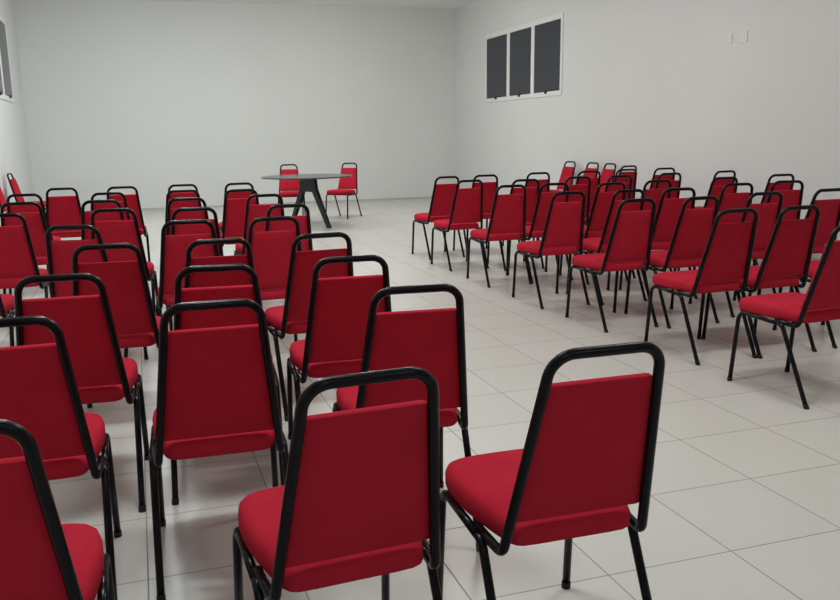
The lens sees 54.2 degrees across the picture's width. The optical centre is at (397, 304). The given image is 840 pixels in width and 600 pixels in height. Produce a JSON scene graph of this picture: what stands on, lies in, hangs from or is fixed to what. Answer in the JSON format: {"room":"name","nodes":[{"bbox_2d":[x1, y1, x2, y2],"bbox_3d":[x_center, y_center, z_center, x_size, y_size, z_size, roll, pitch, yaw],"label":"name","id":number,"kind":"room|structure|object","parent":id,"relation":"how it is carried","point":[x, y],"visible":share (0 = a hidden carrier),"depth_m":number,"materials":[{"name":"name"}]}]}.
{"room":"assembly chamber","nodes":[
{"label":"assembly chamber","id":0,"kind":"room"},
{"bbox_2d":[0,0,33,225],"bbox_3d":[-3.533,-1.466,4.416,0.150,3.930,22.930,-5,12,-17],"label":"wall","id":1,"kind":"structure","parent":0,"point":[14,147],"depth_m":13.93,"materials":[{"name":"white paint"}]},
{"bbox_2d":[0,15,13,102],"bbox_3d":[-6.020,-3.753,12.194,0.113,1.330,3.070,-5,12,-17],"label":"window","id":2,"kind":"structure","parent":1,"relation":"in","point":[6,87],"depth_m":13.15,"materials":[{"name":"white metal"}]},
{"bbox_2d":[13,0,454,210],"bbox_3d":[-2.857,-3.970,16.467,8.820,3.930,0.150,-5,12,-17],"label":"wall","id":3,"kind":"structure","parent":0,"point":[149,96],"depth_m":16.23,"materials":[{"name":"white paint"}]},
{"bbox_2d":[141,196,431,209],"bbox_3d":[-2.798,-2.051,16.785,8.520,0.040,0.012,-5,12,-17],"label":"baseboard","id":4,"kind":"structure","parent":3,"relation":"attached to","point":[212,206],"depth_m":17.25,"materials":[{"name":"tile"}]},
{"bbox_2d":[153,0,475,8],"bbox_3d":[0.565,-3.785,5.264,8.820,0.120,23.230,-5,12,-17],"label":"ceiling","id":5,"kind":"structure","parent":0,"point":[432,4],"depth_m":16.18,"materials":[{"name":"white paint"}]},
{"bbox_2d":[0,198,839,599],"bbox_3d":[0.638,0.180,6.084,8.820,0.120,23.230,-5,12,-17],"label":"floor","id":6,"kind":"structure","parent":0,"point":[744,504],"depth_m":3.61,"materials":[{"name":"tile"}]},
{"bbox_2d":[0,187,6,212],"bbox_3d":[-5.036,-1.240,10.909,0.584,0.912,0.440,-4,12,-15],"label":"banquet chair","id":7,"kind":"object","parent":6,"relation":"on","point":[2,198],"visible":0.1,"depth_m":10.76,"materials":[{"name":"red fabric"}]},
{"bbox_2d":[0,294,14,346],"bbox_3d":[-2.417,0.005,4.655,0.440,0.912,0.584,-5,12,-17],"label":"banquet chair","id":8,"kind":"object","parent":6,"relation":"on","point":[6,300],"visible":0.39,"depth_m":4.66,"materials":[{"name":"red fabric"}]},
{"bbox_2d":[0,202,47,293],"bbox_3d":[-2.943,-0.390,6.613,0.440,0.912,0.584,-4,12,-14],"label":"banquet chair","id":9,"kind":"object","parent":6,"relation":"on","point":[36,224],"visible":0.23,"depth_m":6.35,"materials":[{"name":"red fabric"}]},
{"bbox_2d":[0,213,49,297],"bbox_3d":[-2.632,-0.191,5.622,0.440,0.912,0.584,-5,12,-17],"label":"banquet chair","id":10,"kind":"object","parent":6,"relation":"on","point":[18,261],"visible":0.65,"depth_m":5.42,"materials":[{"name":"red fabric"}]},
{"bbox_2d":[7,173,45,209],"bbox_3d":[-5.492,-1.526,12.331,0.584,0.912,0.440,-4,12,-12],"label":"banquet chair","id":11,"kind":"object","parent":6,"relation":"on","point":[14,186],"visible":0.28,"depth_m":12.16,"materials":[{"name":"red fabric"}]},
{"bbox_2d":[6,193,60,294],"bbox_3d":[-3.367,-0.588,7.604,0.440,0.912,0.584,-4,12,-14],"label":"banquet chair","id":12,"kind":"object","parent":6,"relation":"on","point":[15,208],"visible":0.17,"depth_m":7.30,"materials":[{"name":"red fabric"}]},
{"bbox_2d":[0,419,114,599],"bbox_3d":[-0.829,0.590,1.686,0.440,0.912,0.584,-5,12,-17],"label":"banquet chair","id":13,"kind":"object","parent":6,"relation":"on","point":[42,557],"visible":1,"depth_m":1.49,"materials":[{"name":"red fabric"}]},
{"bbox_2d":[0,316,121,599],"bbox_3d":[-1.109,0.430,2.484,0.440,0.912,0.584,-5,12,-17],"label":"banquet chair","id":14,"kind":"object","parent":6,"relation":"on","point":[39,392],"visible":0.96,"depth_m":2.29,"materials":[{"name":"red fabric"}]},
{"bbox_2d":[46,187,80,270],"bbox_3d":[-3.397,-0.760,8.442,0.440,0.912,0.584,-5,12,-17],"label":"banquet chair","id":15,"kind":"object","parent":6,"relation":"on","point":[60,210],"visible":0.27,"depth_m":8.20,"materials":[{"name":"red fabric"}]},
{"bbox_2d":[14,273,148,512],"bbox_3d":[-1.229,0.289,3.175,0.440,0.912,0.584,-4,12,-14],"label":"banquet chair","id":16,"kind":"object","parent":6,"relation":"on","point":[101,372],"visible":0.54,"depth_m":2.95,"materials":[{"name":"red fabric"}]},
{"bbox_2d":[45,225,148,359],"bbox_3d":[-1.786,-0.043,4.829,0.440,0.912,0.584,-2,12,-3],"label":"banquet chair","id":17,"kind":"object","parent":6,"relation":"on","point":[59,252],"visible":0.26,"depth_m":4.54,"materials":[{"name":"red fabric"}]},
{"bbox_2d":[81,199,123,239],"bbox_3d":[-2.359,-0.415,6.681,0.440,0.912,0.584,-4,12,-15],"label":"banquet chair","id":18,"kind":"object","parent":6,"relation":"on","point":[85,215],"visible":0.16,"depth_m":6.38,"materials":[{"name":"red fabric"}]},
{"bbox_2d":[91,192,129,219],"bbox_3d":[-2.632,-0.599,7.595,0.440,0.912,0.584,-4,12,-16],"label":"banquet chair","id":19,"kind":"object","parent":6,"relation":"on","point":[94,206],"visible":0.13,"depth_m":7.28,"materials":[{"name":"red fabric"}]},
{"bbox_2d":[72,243,160,407],"bbox_3d":[-1.349,0.124,3.983,0.440,0.912,0.584,-4,12,-14],"label":"banquet chair","id":20,"kind":"object","parent":6,"relation":"on","point":[136,323],"visible":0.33,"depth_m":3.74,"materials":[{"name":"red fabric"}]},
{"bbox_2d":[91,208,157,315],"bbox_3d":[-1.968,-0.255,5.872,0.440,0.912,0.584,-4,12,-12],"label":"banquet chair","id":21,"kind":"object","parent":6,"relation":"on","point":[118,231],"visible":0.44,"depth_m":5.61,"materials":[{"name":"red fabric"}]},
{"bbox_2d":[106,186,150,261],"bbox_3d":[-2.816,-0.783,8.502,0.440,0.912,0.584,-5,12,-17],"label":"banquet chair","id":22,"kind":"object","parent":6,"relation":"on","point":[133,202],"visible":0.39,"depth_m":8.26,"materials":[{"name":"black paint"}]},
{"bbox_2d":[168,184,197,199],"bbox_3d":[-2.259,-0.833,8.690,0.440,0.912,0.584,-4,12,-16],"label":"banquet chair","id":23,"kind":"object","parent":6,"relation":"on","point":[184,194],"visible":0.07,"depth_m":8.37,"materials":[{"name":"red fabric"}]},
{"bbox_2d":[165,189,201,222],"bbox_3d":[-2.010,-0.643,7.753,0.440,0.912,0.584,-4,12,-16],"label":"banquet chair","id":24,"kind":"object","parent":6,"relation":"on","point":[195,203],"visible":0.12,"depth_m":7.45,"materials":[{"name":"black paint"}]},
{"bbox_2d":[156,219,218,349],"bbox_3d":[-1.252,-0.086,4.991,0.440,0.912,0.584,-4,12,-15],"label":"banquet chair","id":25,"kind":"object","parent":6,"relation":"on","point":[173,249],"visible":0.44,"depth_m":4.72,"materials":[{"name":"red fabric"}]},
{"bbox_2d":[166,197,208,309],"bbox_3d":[-1.715,-0.443,6.758,0.440,0.912,0.584,-4,12,-15],"label":"banquet chair","id":26,"kind":"object","parent":6,"relation":"on","point":[186,215],"visible":0.15,"depth_m":6.45,"materials":[{"name":"red fabric"}]},
{"bbox_2d":[168,207,223,330],"bbox_3d":[-1.427,-0.256,5.827,0.440,0.912,0.584,-4,12,-15],"label":"banquet chair","id":27,"kind":"object","parent":6,"relation":"on","point":[182,229],"visible":0.2,"depth_m":5.53,"materials":[{"name":"red fabric"}]},
{"bbox_2d":[149,299,288,599],"bbox_3d":[-0.589,0.382,2.668,0.440,0.912,0.584,-4,12,-15],"label":"banquet chair","id":28,"kind":"object","parent":6,"relation":"on","point":[217,392],"visible":0.94,"depth_m":2.45,"materials":[{"name":"red fabric"}]},
{"bbox_2d":[184,238,254,287],"bbox_3d":[-0.887,0.092,4.096,0.440,0.912,0.584,-4,12,-16],"label":"banquet chair","id":29,"kind":"object","parent":6,"relation":"on","point":[224,278],"visible":0.19,"depth_m":3.80,"materials":[{"name":"red fabric"}]},
{"bbox_2d":[171,264,283,504],"bbox_3d":[-0.706,0.249,3.323,0.440,0.912,0.584,-3,12,-11],"label":"banquet chair","id":30,"kind":"object","parent":6,"relation":"on","point":[211,318],"visible":0.26,"depth_m":3.03,"materials":[{"name":"red fabric"}]},
{"bbox_2d":[219,182,253,247],"bbox_3d":[-1.698,-0.859,8.769,0.440,0.912,0.584,-4,12,-16],"label":"banquet chair","id":31,"kind":"object","parent":6,"relation":"on","point":[232,195],"visible":0.18,"depth_m":8.46,"materials":[{"name":"red fabric"}]},
{"bbox_2d":[220,189,258,246],"bbox_3d":[-1.468,-0.643,7.702,0.440,0.912,0.584,-4,12,-15],"label":"banquet chair","id":32,"kind":"object","parent":6,"relation":"on","point":[234,212],"visible":0.35,"depth_m":7.43,"materials":[{"name":"red fabric"}]},
{"bbox_2d":[234,194,284,254],"bbox_3d":[-1.158,-0.502,6.995,0.440,0.912,0.584,-5,12,-18],"label":"banquet chair","id":33,"kind":"object","parent":6,"relation":"on","point":[253,212],"visible":0.34,"depth_m":6.71,"materials":[{"name":"red fabric"}]},
{"bbox_2d":[246,216,301,341],"bbox_3d":[-0.796,-0.113,5.080,0.440,0.912,0.584,-5,12,-19],"label":"banquet chair","id":34,"kind":"object","parent":6,"relation":"on","point":[271,250],"visible":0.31,"depth_m":4.83,"materials":[{"name":"red fabric"}]},
{"bbox_2d":[265,204,312,250],"bbox_3d":[-0.833,-0.291,5.946,0.440,0.912,0.584,-5,12,-19],"label":"banquet chair","id":35,"kind":"object","parent":6,"relation":"on","point":[304,221],"visible":0.12,"depth_m":5.66,"materials":[{"name":"red fabric"}]},
{"bbox_2d":[278,164,305,214],"bbox_3d":[-1.786,-1.880,13.711,0.440,0.912,0.584,-3,12,-11],"label":"banquet chair","id":36,"kind":"object","parent":6,"relation":"on","point":[289,188],"visible":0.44,"depth_m":13.83,"materials":[{"name":"red fabric"}]},
{"bbox_2d":[261,174,351,227],"bbox_3d":[-1.405,-1.623,12.802,1.410,0.764,1.410,-5,12,-17],"label":"round table","id":37,"kind":"object","parent":6,"relation":"on","point":[308,182],"visible":0.94,"depth_m":12.59,"materials":[{"name":"grey laminate"}]},
{"bbox_2d":[265,232,353,421],"bbox_3d":[-0.450,0.055,4.237,0.440,0.912,0.584,-5,12,-20],"label":"banquet chair","id":38,"kind":"object","parent":6,"relation":"on","point":[289,318],"visible":0.46,"depth_m":3.99,"materials":[{"name":"red fabric"}]},
{"bbox_2d":[232,367,442,599],"bbox_3d":[-0.144,0.525,1.937,0.440,0.912,0.584,-5,12,-20],"label":"banquet chair","id":39,"kind":"object","parent":6,"relation":"on","point":[359,498],"visible":1,"depth_m":1.72,"materials":[{"name":"red fabric"}]},
{"bbox_2d":[287,255,391,439],"bbox_3d":[-0.237,0.206,3.485,0.440,0.912,0.584,-4,12,-14],"label":"banquet chair","id":40,"kind":"object","parent":6,"relation":"on","point":[333,343],"visible":0.61,"depth_m":3.24,"materials":[{"name":"red fabric"}]},
{"bbox_2d":[325,163,361,218],"bbox_3d":[-0.929,-1.940,13.929,0.440,0.912,0.584,4,13,24],"label":"banquet chair","id":41,"kind":"object","parent":6,"relation":"on","point":[346,184],"visible":0.92,"depth_m":14.01,"materials":[{"name":"red fabric"}]},
{"bbox_2d":[333,284,478,551],"bbox_3d":[0.011,0.333,2.853,0.440,0.912,0.584,-3,12,-11],"label":"banquet chair","id":42,"kind":"object","parent":6,"relation":"on","point":[432,340],"visible":0.62,"depth_m":2.60,"materials":[{"name":"red fabric"}]},
{"bbox_2d":[411,176,464,259],"bbox_3d":[0.452,-1.008,9.298,0.440,0.912,0.584,-6,12,-21],"label":"banquet chair","id":43,"kind":"object","parent":6,"relation":"on","point":[443,194],"visible":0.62,"depth_m":9.09,"materials":[{"name":"red fabric"}]},
{"bbox_2d":[430,179,488,270],"bbox_3d":[0.637,-0.851,8.521,0.440,0.912,0.584,-5,12,-19],"label":"banquet chair","id":44,"kind":"object","parent":6,"relation":"on","point":[467,205],"visible":0.91,"depth_m":8.32,"materials":[{"name":"red fabric"}]},
{"bbox_2d":[453,174,501,254],"bbox_3d":[0.924,-1.057,9.492,0.440,0.912,0.584,-4,12,-14],"label":"banquet chair","id":45,"kind":"object","parent":6,"relation":"on","point":[489,188],"visible":0.27,"depth_m":9.26,"materials":[{"name":"red fabric"}]},
{"bbox_2d":[466,184,531,287],"bbox_3d":[0.936,-0.667,7.606,0.440,0.912,0.584,-5,12,-16],"label":"banquet chair","id":46,"kind":"object","parent":6,"relation":"on","point":[508,214],"visible":0.98,"depth_m":7.41,"materials":[{"name":"red fabric"}]},
{"bbox_2d":[487,179,544,270],"bbox_3d":[1.215,-0.850,8.467,0.440,0.912,0.584,-4,12,-13],"label":"banquet chair","id":47,"kind":"object","parent":6,"relation":"on","point":[531,192],"visible":0.33,"depth_m":8.23,"materials":[{"name":"black paint"}]},
{"bbox_2d":[502,172,549,245],"bbox_3d":[1.557,-1.134,9.807,0.440,0.912,0.584,-4,12,-16],"label":"banquet chair","id":48,"kind":"object","parent":6,"relation":"on","point":[541,181],"visible":0.16,"depth_m":9.51,"materials":[{"name":"red fabric"}]},
{"bbox_2d":[508,182,572,282],"bbox_3d":[1.349,-0.710,7.774,0.440,0.912,0.584,-5,12,-17],"label":"banquet chair","id":49,"kind":"object","parent":6,"relation":"on","point":[535,230],"visible":0.5,"depth_m":7.52,"materials":[{"name":"red fabric"}]},
{"bbox_2d":[437,341,664,599],"bbox_3d":[0.380,0.479,2.111,0.440,0.912,0.584,-4,12,-16],"label":"banquet chair","id":50,"kind":"object","parent":6,"relation":"on","point":[587,455],"visible":0.97,"depth_m":1.91,"materials":[{"name":"red fabric"}]},
{"bbox_2d":[512,191,589,308],"bbox_3d":[1.244,-0.478,6.664,0.440,0.912,0.584,-5,12,-17],"label":"banquet chair","id":51,"kind":"object","parent":6,"relation":"on","point":[564,225],"visible":0.98,"depth_m":6.47,"materials":[{"name":"red fabric"}]},
{"bbox_2d":[550,161,575,191],"bbox_3d":[2.463,-1.778,12.842,0.584,0.912,0.440,-6,13,-22],"label":"banquet chair","id":52,"kind":"object","parent":6,"relation":"on","point":[567,172],"visible":0.27,"depth_m":12.83,"materials":[{"name":"red fabric"}]},
{"bbox_2d":[536,176,590,263],"bbox_3d":[1.791,-0.925,8.777,0.440,0.912,0.584,-4,12,-16],"label":"banquet chair","id":53,"kind":"object","parent":6,"relation":"on","point":[585,188],"visible":0.35,"depth_m":8.51,"materials":[{"name":"red fabric"}]},
{"bbox_2d":[575,170,600,212],"bbox_3d":[2.190,-1.177,9.961,0.440,0.912,0.584,-4,12,-14],"label":"banquet chair","id":54,"kind":"object","parent":6,"relation":"on","point":[595,182],"visible":0.19,"depth_m":9.68,"materials":[{"name":"red fabric"}]},
{"bbox_2d":[583,162,598,177],"bbox_3d":[2.666,-1.651,12.207,0.584,0.912,0.440,-6,13,-21],"label":"banquet chair","id":55,"kind":"object","parent":6,"relation":"on","point":[591,175],"visible":0.12,"depth_m":12.18,"materials":[{"name":"red fabric"}]},
{"bbox_2d":[559,182,627,283],"bbox_3d":[1.841,-0.698,7.673,0.440,0.912,0.584,-5,12,-17],"label":"banquet chair","id":56,"kind":"object","parent":6,"relation":"on","point":[602,200],"visible":0.39,"depth_m":7.42,"materials":[{"name":"red fabric"}]},
{"bbox_2d":[573,175,631,256],"bbox_3d":[2.237,-0.951,8.862,0.440,0.912,0.584,-5,12,-17],"label":"banquet chair","id":57,"kind":"object","parent":6,"relation":"on","point":[609,188],"visible":0.16,"depth_m":8.56,"materials":[{"name":"red fabric"}]},
{"bbox_2d":[566,189,646,305],"bbox_3d":[1.727,-0.508,6.767,0.440,0.912,0.584,-5,12,-20],"label":"banquet chair","id":58,"kind":"object","parent":6,"relation":"on","point":[591,245],"visible":0.4,"depth_m":6.54,"materials":[{"name":"red fabric"}]},
{"bbox_2d":[600,163,615,191],"bbox_3d":[2.804,-1.564,11.775,0.584,0.912,0.440,-5,12,-18],"label":"banquet chair","id":59,"kind":"object","parent":6,"relation":"on","point":[606,173],"visible":0.17,"depth_m":11.76,"materials":[{"name":"red fabric"}]},
{"bbox_2d":[565,198,658,332],"bbox_3d":[1.540,-0.321,5.879,0.440,0.912,0.584,-5,12,-19],"label":"banquet chair","id":60,"kind":"object","parent":6,"relation":"on","point":[630,241],"visible":1,"depth_m":5.69,"materials":[{"name":"red fabric"}]},
{"bbox_2d":[614,169,636,198],"bbox_3d":[2.688,-1.243,10.233,0.440,0.912,0.584,-5,12,-17],"label":"banquet chair","id":61,"kind":"object","parent":6,"relation":"on","point":[634,178],"visible":0.08,"depth_m":9.94,"materials":[{"name":"red fabric"}]},
{"bbox_2d":[619,165,636,175],"bbox_3d":[2.945,-1.448,11.200,0.440,0.912,0.584,-7,13,-28],"label":"banquet chair","id":62,"kind":"object","parent":6,"relation":"on","point":[632,173],"visible":0.08,"depth_m":10.89,"materials":[{"name":"red fabric"}]},
{"bbox_2d":[632,179,671,277],"bbox_3d":[2.341,-0.762,7.938,0.440,0.912,0.584,-5,12,-17],"label":"banquet chair","id":63,"kind":"object","parent":6,"relation":"on","point":[655,194],"visible":0.22,"depth_m":7.65,"materials":[{"name":"red fabric"}]},
{"bbox_2d":[618,187,697,298],"bbox_3d":[2.187,-0.535,6.857,0.440,0.912,0.584,-3,12,-11],"label":"banquet chair","id":64,"kind":"object","parent":6,"relation":"on","point":[668,212],"visible":0.42,"depth_m":6.60,"materials":[{"name":"red fabric"}]},
{"bbox_2d":[649,167,674,188],"bbox_3d":[3.205,-1.282,10.375,0.440,0.912,0.584,-4,12,-15],"label":"banquet chair","id":65,"kind":"object","parent":6,"relation":"on","point":[655,177],"visible":0.15,"depth_m":10.06,"materials":[{"name":"red fabric"}]},
{"bbox_2d":[655,172,681,197],"bbox_3d":[2.858,-1.026,9.169,0.440,0.912,0.584,-5,12,-17],"label":"banquet chair","id":66,"kind":"object","parent":6,"relation":"on","point":[675,183],"visible":0.13,"depth_m":8.87,"materials":[{"name":"red fabric"}]},
{"bbox_2d":[624,196,719,328],"bbox_3d":[2.003,-0.347,5.964,0.440,0.912,0.584,-5,12,-18],"label":"banquet chair","id":67,"kind":"object","parent":6,"relation":"on","point":[693,227],"visible":0.73,"depth_m":5.76,"materials":[{"name":"red fabric"}]},
{"bbox_2d":[644,208,757,365],"bbox_3d":[1.877,-0.157,5.053,0.440,0.912,0.584,-5,12,-17],"label":"banquet chair","id":68,"kind":"object","parent":6,"relation":"on","point":[727,255],"visible":0.97,"depth_m":4.87,"materials":[{"name":"red fabric"}]},
{"bbox_2d":[677,183,753,270],"bbox_3d":[2.840,-0.639,7.299,0.440,0.912,0.584,-3,12,-11],"label":"banquet chair","id":69,"kind":"object","parent":6,"relation":"on","point":[726,200],"visible":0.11,"depth_m":7.01,"materials":[{"name":"red fabric"}]},
{"bbox_2d":[695,170,735,208],"bbox_3d":[3.544,-1.090,9.417,0.440,0.912,0.584,-5,12,-20],"label":"banquet chair","id":70,"kind":"object","parent":6,"relation":"on","point":[722,182],"visible":0.16,"depth_m":9.11,"materials":[{"name":"red fabric"}]},
{"bbox_2d":[698,176,737,267],"bbox_3d":[3.081,-0.833,8.217,0.440,0.912,0.584,-4,12,-15],"label":"banquet chair","id":71,"kind":"object","parent":6,"relation":"on","point":[715,191],"visible":0.12,"depth_m":7.92,"materials":[{"name":"red fabric"}]},
{"bbox_2d":[688,191,782,317],"bbox_3d":[2.590,-0.418,6.254,0.440,0.912,0.584,-4,12,-15],"label":"banquet chair","id":72,"kind":"object","parent":6,"relation":"on","point":[768,213],"visible":0.3,"depth_m":6.01,"materials":[{"name":"red fabric"}]},
{"bbox_2d":[701,205,819,358],"bbox_3d":[2.296,-0.189,5.170,0.440,0.912,0.584,-5,12,-18],"label":"banquet chair","id":73,"kind":"object","parent":6,"relation":"on","point":[788,253],"visible":0.79,"depth_m":4.96,"materials":[{"name":"red fabric"}]},
{"bbox_2d":[756,174,794,264],"bbox_3d":[3.791,-0.914,8.546,0.440,0.912,0.584,-4,12,-12],"label":"banquet chair","id":74,"kind":"object","parent":6,"relation":"on","point":[781,186],"visible":0.2,"depth_m":8.24,"materials":[{"name":"red fabric"}]},
{"bbox_2d":[727,225,839,409],"bbox_3d":[2.108,0.001,4.270,0.440,0.912,0.584,-5,12,-20],"label":"banquet chair","id":75,"kind":"object","parent":6,"relation":"on","point":[821,301],"visible":1,"depth_m":4.11,"materials":[{"name":"red fabric"}]},
{"bbox_2d":[766,180,803,281],"bbox_3d":[3.396,-0.695,7.521,0.440,0.912,0.584,-2,12,-5],"label":"banquet chair","id":76,"kind":"object","parent":6,"relation":"on","point":[790,197],"visible":0.2,"depth_m":7.23,"materials":[{"name":"red fabric"}]},
{"bbox_2d":[748,188,839,295],"bbox_3d":[3.164,-0.475,6.478,0.440,0.912,0.584,-5,12,-17],"label":"banquet chair","id":77,"kind":"object","parent":6,"relation":"on","point":[829,219],"visible":0.24,"depth_m":6.24,"materials":[{"name":"red fabric"}]},
{"bbox_2d":[772,260,836,348],"bbox_3d":[2.857,-0.239,5.366,0.440,0.912,0.584,-5,12,-17],"label":"banquet chair","id":78,"kind":"object","parent":6,"relation":"on","point":[813,264],"visible":0.22,"depth_m":5.31,"materials":[{"name":"black paint"}]},
{"bbox_2d":[454,0,839,257],"bbox_3d":[4.737,-2.139,6.931,0.150,3.930,22.930,-5,12,-17],"label":"wall","id":79,"kind":"structure","parent":0,"point":[648,85],"depth_m":10.54,"materials":[{"name":"white paint"}]},
{"bbox_2d":[485,12,563,102],"bbox_3d":[2.191,-4.288,14.515,0.113,1.270,3.070,-5,12,-17],"label":"window","id":80,"kind":"structure","parent":79,"relation":"in","point":[523,61],"depth_m":14.30,"materials":[{"name":"grey glass"}]},
{"bbox_2d":[728,33,732,43],"bbox_3d":[3.820,-3.055,9.420,0.012,0.110,0.075,-5,12,-17],"label":"wall plate","id":81,"kind":"object","parent":79,"relation":"attached to","point":[730,36],"visible":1,"depth_m":9.41,"materials":[{"name":"white plastic"}]},
{"bbox_2d":[739,30,747,42],"bbox_3d":[3.886,-3.014,9.215,0.012,0.130,0.125,-5,12,-17],"label":"wall plate","id":82,"kind":"object","parent":79,"relation":"attached to","point":[743,36],"visible":1,"depth_m":9.20,"materials":[{"name":"white plastic"}]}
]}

